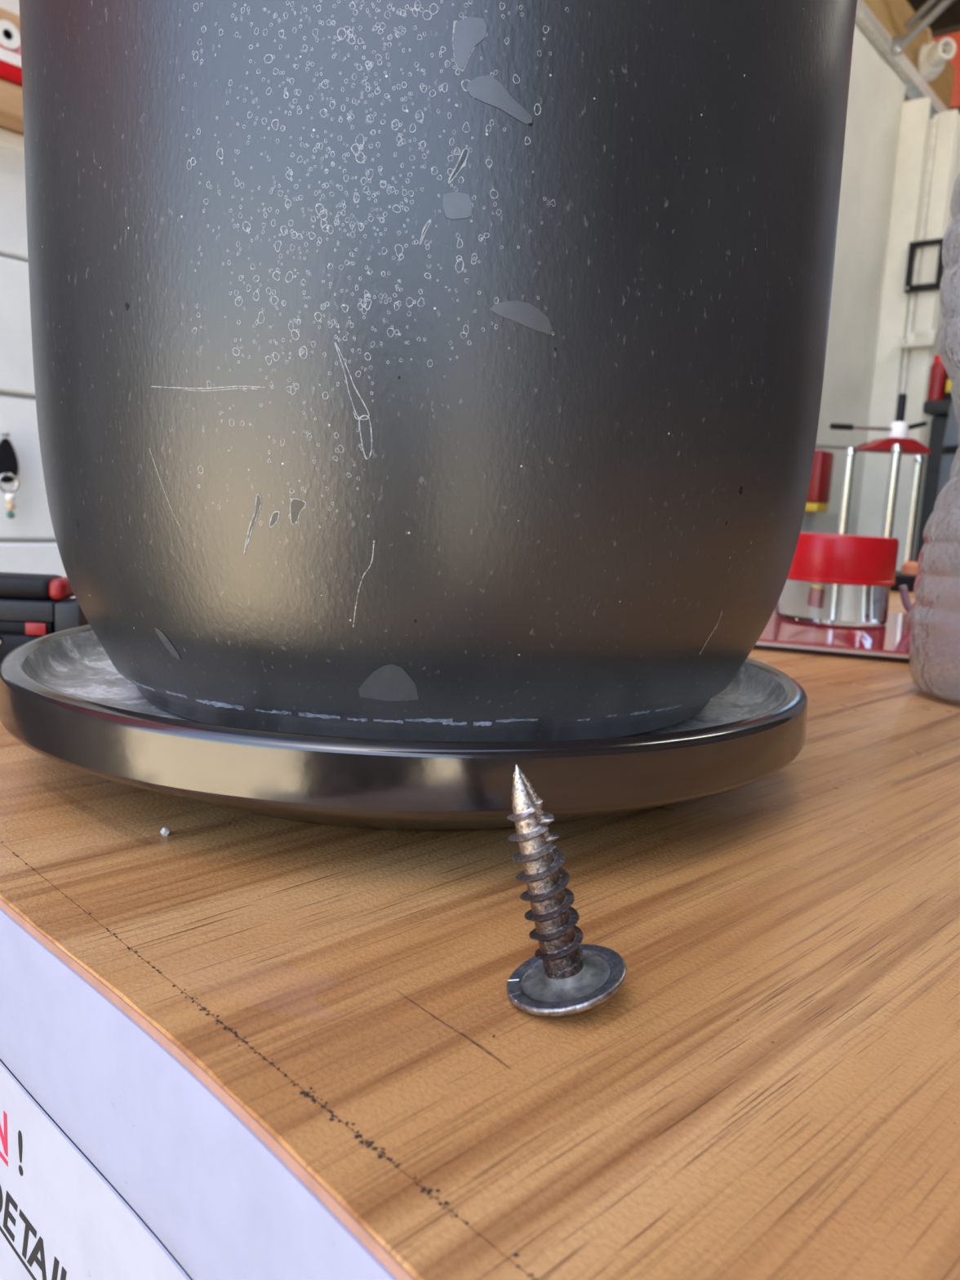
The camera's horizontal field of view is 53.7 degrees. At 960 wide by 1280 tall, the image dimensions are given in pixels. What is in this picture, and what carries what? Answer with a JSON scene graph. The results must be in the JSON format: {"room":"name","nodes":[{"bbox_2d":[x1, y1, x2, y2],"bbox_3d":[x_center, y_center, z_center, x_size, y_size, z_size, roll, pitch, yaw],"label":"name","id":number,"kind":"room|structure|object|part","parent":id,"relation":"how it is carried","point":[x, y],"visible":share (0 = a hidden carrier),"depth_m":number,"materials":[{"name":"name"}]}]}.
{"room":"garage workshop","nodes":[
{"label":"garage workshop","id":0,"kind":"room"},
{"bbox_2d":[0,0,906,598],"bbox_3d":[0.198,-0.378,1.814,0.134,2.260,2.824,10,10,40],"label":"wall","id":1,"kind":"structure","parent":0,"point":[876,95],"depth_m":2.50,"materials":[{"name":"white paint"}]},
{"bbox_2d":[0,432,18,519],"bbox_3d":[-0.469,-0.162,0.939,0.013,0.084,0.023,10,10,39],"label":"bunch","id":2,"kind":"object","parent":1,"relation":"hanging from","point":[9,466],"visible":1,"depth_m":0.94,"materials":[{"name":"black plastic"}]},
{"bbox_2d":[0,7,24,151],"bbox_3d":[-0.258,-0.553,1.129,0.030,0.116,1.180,10,10,40],"label":"wall shelf","id":3,"kind":"object","parent":1,"relation":"attached to","point":[9,138],"visible":0.02,"depth_m":0.91,"materials":[{"name":"white paint"}]},
{"bbox_3d":[-0.256,-0.600,1.122,0.028,0.022,1.180,10,10,40],"label":"rail","id":4,"kind":"part","parent":3,"relation":"part of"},
{"bbox_2d":[0,79,23,133],"bbox_3d":[-0.425,-0.502,0.907,0.039,0.030,0.220,10,10,40],"label":"timber offcut","id":5,"kind":"object","parent":3,"relation":"on","point":[11,94],"visible":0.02,"depth_m":0.88,"materials":[{"name":"beige wood"}]},
{"bbox_2d":[0,46,22,86],"bbox_3d":[-0.430,-0.528,0.889,0.045,0.026,0.270,10,10,40],"label":"tool case","id":6,"kind":"object","parent":5,"relation":"on","point":[11,71],"visible":0.05,"depth_m":0.86,"materials":[{"name":"plastic"}]},
{"bbox_2d":[0,19,20,50],"bbox_3d":[-0.436,-0.550,0.867,0.020,0.023,0.023,10,10,39],"label":"tape roll","id":7,"kind":"object","parent":6,"relation":"on","point":[10,37],"visible":0.98,"depth_m":0.86,"materials":[{"name":"white plastic"}]},
{"bbox_2d":[12,43,21,54],"bbox_3d":[-0.386,-0.560,0.960,0.024,0.022,0.162,10,10,39],"label":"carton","id":8,"kind":"object","parent":6,"relation":"on","point":[18,50],"visible":0.06,"depth_m":0.90,"materials":[{"name":"cardboard"}]},
{"bbox_3d":[-0.265,-0.548,1.135,0.013,0.076,1.180,10,10,40],"label":"shelf","id":9,"kind":"part","parent":3,"relation":"part of","materials":[{"name":"beige wood"}]},
{"bbox_2d":[804,449,833,511],"bbox_3d":[0.895,-0.420,2.517,0.045,0.158,0.090,10,10,40],"label":"pouch","id":10,"kind":"object","parent":1,"relation":"attached to","point":[819,493],"visible":0.78,"depth_m":2.49,"materials":[{"name":"red paint"}]},
{"bbox_2d":[854,0,948,119],"bbox_3d":[0.412,-1.507,1.756,0.044,0.038,3.180,10,10,40],"label":"trim","id":11,"kind":"structure","parent":1,"relation":"attached to","point":[916,87],"depth_m":2.58,"materials":[{"name":"white plastic"}]},
{"bbox_2d":[862,0,955,110],"bbox_3d":[0.395,-1.603,1.787,0.112,0.140,3.220,10,10,40],"label":"timber beam","id":12,"kind":"structure","parent":1,"relation":"on","point":[892,15],"depth_m":2.63,"materials":[{"name":"brown wood"}]},
{"bbox_2d":[890,0,954,56],"bbox_3d":[1.229,-1.676,2.338,0.126,0.293,0.453,0,9,-21],"label":"conduit pipe","id":13,"kind":"object","parent":12,"relation":"attached to","point":[899,43],"visible":1,"depth_m":2.48,"materials":[{"name":"grey metal"}]},
{"bbox_2d":[918,37,955,81],"bbox_3d":[1.301,-1.667,2.708,0.104,0.104,0.098,1,8,-12],"label":"fitting","id":14,"kind":"object","parent":12,"relation":"attached to","point":[933,57],"visible":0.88,"depth_m":2.70,"materials":[{"name":"white plastic"}]},
{"bbox_2d":[924,26,931,44],"bbox_3d":[1.275,-1.718,2.701,0.040,0.055,0.021,0,9,-22],"label":"loose cable","id":15,"kind":"object","parent":14,"relation":"attached to","point":[927,28],"visible":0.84,"depth_m":2.69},
{"bbox_2d":[933,31,959,113],"bbox_3d":[1.871,-1.890,3.030,1.100,0.240,0.060,10,10,40],"label":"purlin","id":16,"kind":"structure","parent":12,"relation":"on","point":[955,60],"depth_m":3.21,"materials":[{"name":"red metal"}]},
{"bbox_2d":[856,96,959,571],"bbox_3d":[1.190,-0.443,2.875,0.275,2.192,0.120,10,10,40],"label":"wall","id":17,"kind":"structure","parent":0,"point":[927,169],"depth_m":2.72,"materials":[{"name":"white paint"}]},
{"bbox_3d":[1.174,-0.447,2.824,0.076,2.172,0.018,10,10,40],"label":"corner panel","id":18,"kind":"part","parent":17,"relation":"part of","materials":[{"name":"beige paint"}]},
{"bbox_2d":[898,328,939,350],"bbox_3d":[1.243,-0.852,2.680,0.098,0.050,0.054,10,10,40],"label":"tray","id":19,"kind":"object","parent":17,"relation":"attached to","point":[908,343],"visible":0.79,"depth_m":2.68,"materials":[{"name":"plastic"}]},
{"bbox_2d":[903,237,944,293],"bbox_3d":[1.252,-1.052,2.668,0.096,0.136,0.024,10,10,40],"label":"wall bracket","id":20,"kind":"object","parent":17,"relation":"attached to","point":[908,287],"visible":0.93,"depth_m":2.67,"materials":[{"name":"black plastic"}]},
{"bbox_2d":[906,0,959,113],"bbox_3d":[2.289,-2.097,2.073,3.500,0.080,5.180,10,10,40],"label":"ceiling","id":21,"kind":"structure","parent":0,"point":[950,16],"depth_m":3.47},
{"bbox_2d":[930,24,959,38],"bbox_3d":[2.712,-2.056,2.791,3.040,0.160,0.051,10,10,40],"label":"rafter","id":22,"kind":"object","parent":21,"relation":"attached to","point":[955,28],"depth_m":3.56,"materials":[{"name":"brown wood"}]},
{"bbox_3d":[2.660,1.058,0.997,5.350,0.100,6.400,10,10,40],"label":"floor","id":23,"kind":"structure","parent":0,"visible":0},
{"bbox_2d":[0,591,959,1279],"bbox_3d":[0.513,0.534,0.167,0.824,0.950,1.270,-5,11,-44],"label":"table","id":24,"kind":"object","parent":23,"relation":"on","point":[292,1050],"visible":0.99,"depth_m":0.10,"materials":[{"name":"brown wood"}]},
{"bbox_2d":[0,572,88,662],"bbox_3d":[-0.149,-0.007,0.264,0.090,0.024,0.019,2,8,-4],"label":"tool","id":25,"kind":"object","parent":24,"relation":"on","point":[33,606],"visible":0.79,"depth_m":0.26,"materials":[{"name":"black plastic"}]},
{"bbox_3d":[-0.151,0.001,0.266,0.078,0.009,0.018,2,8,-4],"label":"plate","id":26,"kind":"part","parent":25,"relation":"part of","materials":[{"name":"black plastic"}]},
{"bbox_3d":[-0.155,-0.016,0.263,0.076,0.006,0.014,2,8,-4],"label":"handle","id":27,"kind":"part","parent":25,"relation":"part of","materials":[{"name":"black plastic"}]},
{"bbox_3d":[-0.121,-0.003,0.258,0.005,0.003,0.001,2,8,-4],"label":"red trim","id":28,"kind":"part","parent":25,"relation":"part of","materials":[{"name":"red plastic"}]},
{"bbox_2d":[0,1060,191,1279],"bbox_3d":[-0.078,0.155,0.147,0.002,0.211,0.297,-5,11,-44],"label":"paper sign","id":29,"kind":"object","parent":24,"relation":"attached to","point":[60,1219],"visible":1,"depth_m":0.11,"materials":[{"name":"white paper"}]},
{"bbox_3d":[0.228,0.558,-0.114,0.017,0.912,1.262,-5,11,-44],"label":"panel","id":30,"kind":"part","parent":24,"relation":"part of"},
{"bbox_2d":[160,826,170,835],"bbox_3d":[-0.046,0.028,0.139,0.001,0.001,0.002,3,8,0],"label":"crumb","id":31,"kind":"object","parent":24,"relation":"on","point":[165,831],"visible":1,"depth_m":0.14,"materials":[{"name":"white"}]},
{"bbox_2d":[0,624,807,831],"bbox_3d":[-0.013,0.012,0.195,0.152,0.020,0.152,3,8,0],"label":"saucer","id":32,"kind":"object","parent":24,"relation":"on","point":[63,698],"visible":0.55,"depth_m":0.13,"materials":[{"name":"polished dark metal"},{"name":"steel"}]},
{"bbox_2d":[18,0,857,742],"bbox_3d":[-0.009,-0.064,0.184,0.146,0.147,0.146,10,11,41],"label":"plant pot","id":33,"kind":"object","parent":32,"relation":"on","point":[403,370],"visible":1,"depth_m":0.12,"materials":[{"name":"black metal"}]},
{"bbox_2d":[506,764,626,1016],"bbox_3d":[0.009,0.025,0.097,0.012,0.025,0.012,-4,10,-39],"label":"screw","id":34,"kind":"object","parent":24,"relation":"on","point":[565,976],"visible":1,"depth_m":0.10,"materials":[{"name":"metal"}]},
{"bbox_3d":[0.009,0.034,0.098,0.009,0.001,0.009,-13,9,2],"label":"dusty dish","id":35,"kind":"part","parent":34,"relation":"part of","materials":[{"name":"grey metal"}]},
{"bbox_2d":[752,608,910,662],"bbox_3d":[0.172,-0.005,0.436,0.200,0.005,0.172,6,8,18],"label":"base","id":36,"kind":"object","parent":24,"relation":"on","point":[889,642],"visible":0.33,"depth_m":0.38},
{"bbox_2d":[774,532,898,626],"bbox_3d":[0.168,-0.030,0.451,0.054,0.041,0.054,3,8,0],"label":"cylinder","id":37,"kind":"object","parent":36,"relation":"on","point":[833,579],"visible":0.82,"depth_m":0.43,"materials":[{"name":"clear plastic"}]},
{"bbox_3d":[0.169,-0.039,0.450,0.053,0.022,0.053,3,8,0],"label":"lid","id":38,"kind":"part","parent":37,"relation":"part of","materials":[{"name":"red plastic"}]},
{"bbox_2d":[815,393,931,591],"bbox_3d":[0.303,-0.120,0.762,0.144,0.155,0.070,2,8,-6],"label":"press","id":39,"kind":"object","parent":24,"relation":"on","point":[897,444],"visible":0.73,"depth_m":0.75,"materials":[{"name":"silver metal"}]},
{"bbox_3d":[0.267,-0.154,0.754,0.068,0.002,0.006,2,8,-6],"label":"rail","id":40,"kind":"part","parent":39,"relation":"part of","materials":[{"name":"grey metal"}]},
{"bbox_3d":[0.350,-0.058,0.766,0.018,0.010,0.018,2,8,-6],"label":"ram seat","id":41,"kind":"part","parent":39,"relation":"part of","materials":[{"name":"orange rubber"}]},
{"bbox_2d":[907,173,959,704],"bbox_3d":[0.166,-0.090,0.267,0.068,0.220,0.068,3,8,0],"label":"water bottle","id":42,"kind":"object","parent":24,"relation":"on","point":[934,616],"visible":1,"depth_m":0.27,"materials":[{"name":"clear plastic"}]},
{"bbox_2d":[898,584,911,613],"bbox_3d":[0.221,-0.016,0.449,0.045,0.018,0.008,5,8,16],"label":"cable loop","id":43,"kind":"object","parent":42,"relation":"attached to","point":[904,592],"visible":0.26,"depth_m":0.45,"materials":[{"name":"pink plastic"}]},
{"bbox_2d":[915,400,952,561],"bbox_3d":[1.359,0.062,2.478,0.442,1.322,0.310,10,10,40],"label":"storage cabinet","id":44,"kind":"object","parent":23,"relation":"on","point":[939,410],"visible":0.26,"depth_m":2.42,"materials":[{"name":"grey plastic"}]},
{"bbox_3d":[1.284,-0.263,2.325,0.375,0.300,0.012,10,10,40],"label":"drawer","id":45,"kind":"part","parent":44,"relation":"part of","materials":[{"name":"grey plastic"}]},
{"bbox_2d":[926,354,946,400],"bbox_3d":[1.194,-0.678,2.474,0.042,0.125,0.042,10,10,40],"label":"spray can","id":46,"kind":"object","parent":44,"relation":"on","point":[938,374],"visible":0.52,"depth_m":2.46,"materials":[{"name":"red paint"}]},
{"bbox_3d":[1.392,-0.575,2.388,0.442,0.034,0.310,10,10,40],"label":"lid","id":47,"kind":"part","parent":44,"relation":"part of","materials":[{"name":"grey plastic"}]},
{"bbox_2d":[943,374,951,399],"bbox_3d":[1.228,-0.664,2.445,0.046,0.108,0.038,10,10,40],"label":"oil bottle","id":48,"kind":"object","parent":44,"relation":"on","point":[948,396],"visible":0.27,"depth_m":2.44,"materials":[{"name":"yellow plastic"}]},
{"bbox_2d":[937,402,959,497],"bbox_3d":[1.132,0.006,2.225,0.186,1.480,0.186,10,10,40],"label":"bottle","id":49,"kind":"object","parent":23,"relation":"on","point":[948,450],"visible":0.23,"depth_m":2.16,"materials":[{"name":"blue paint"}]}
]}

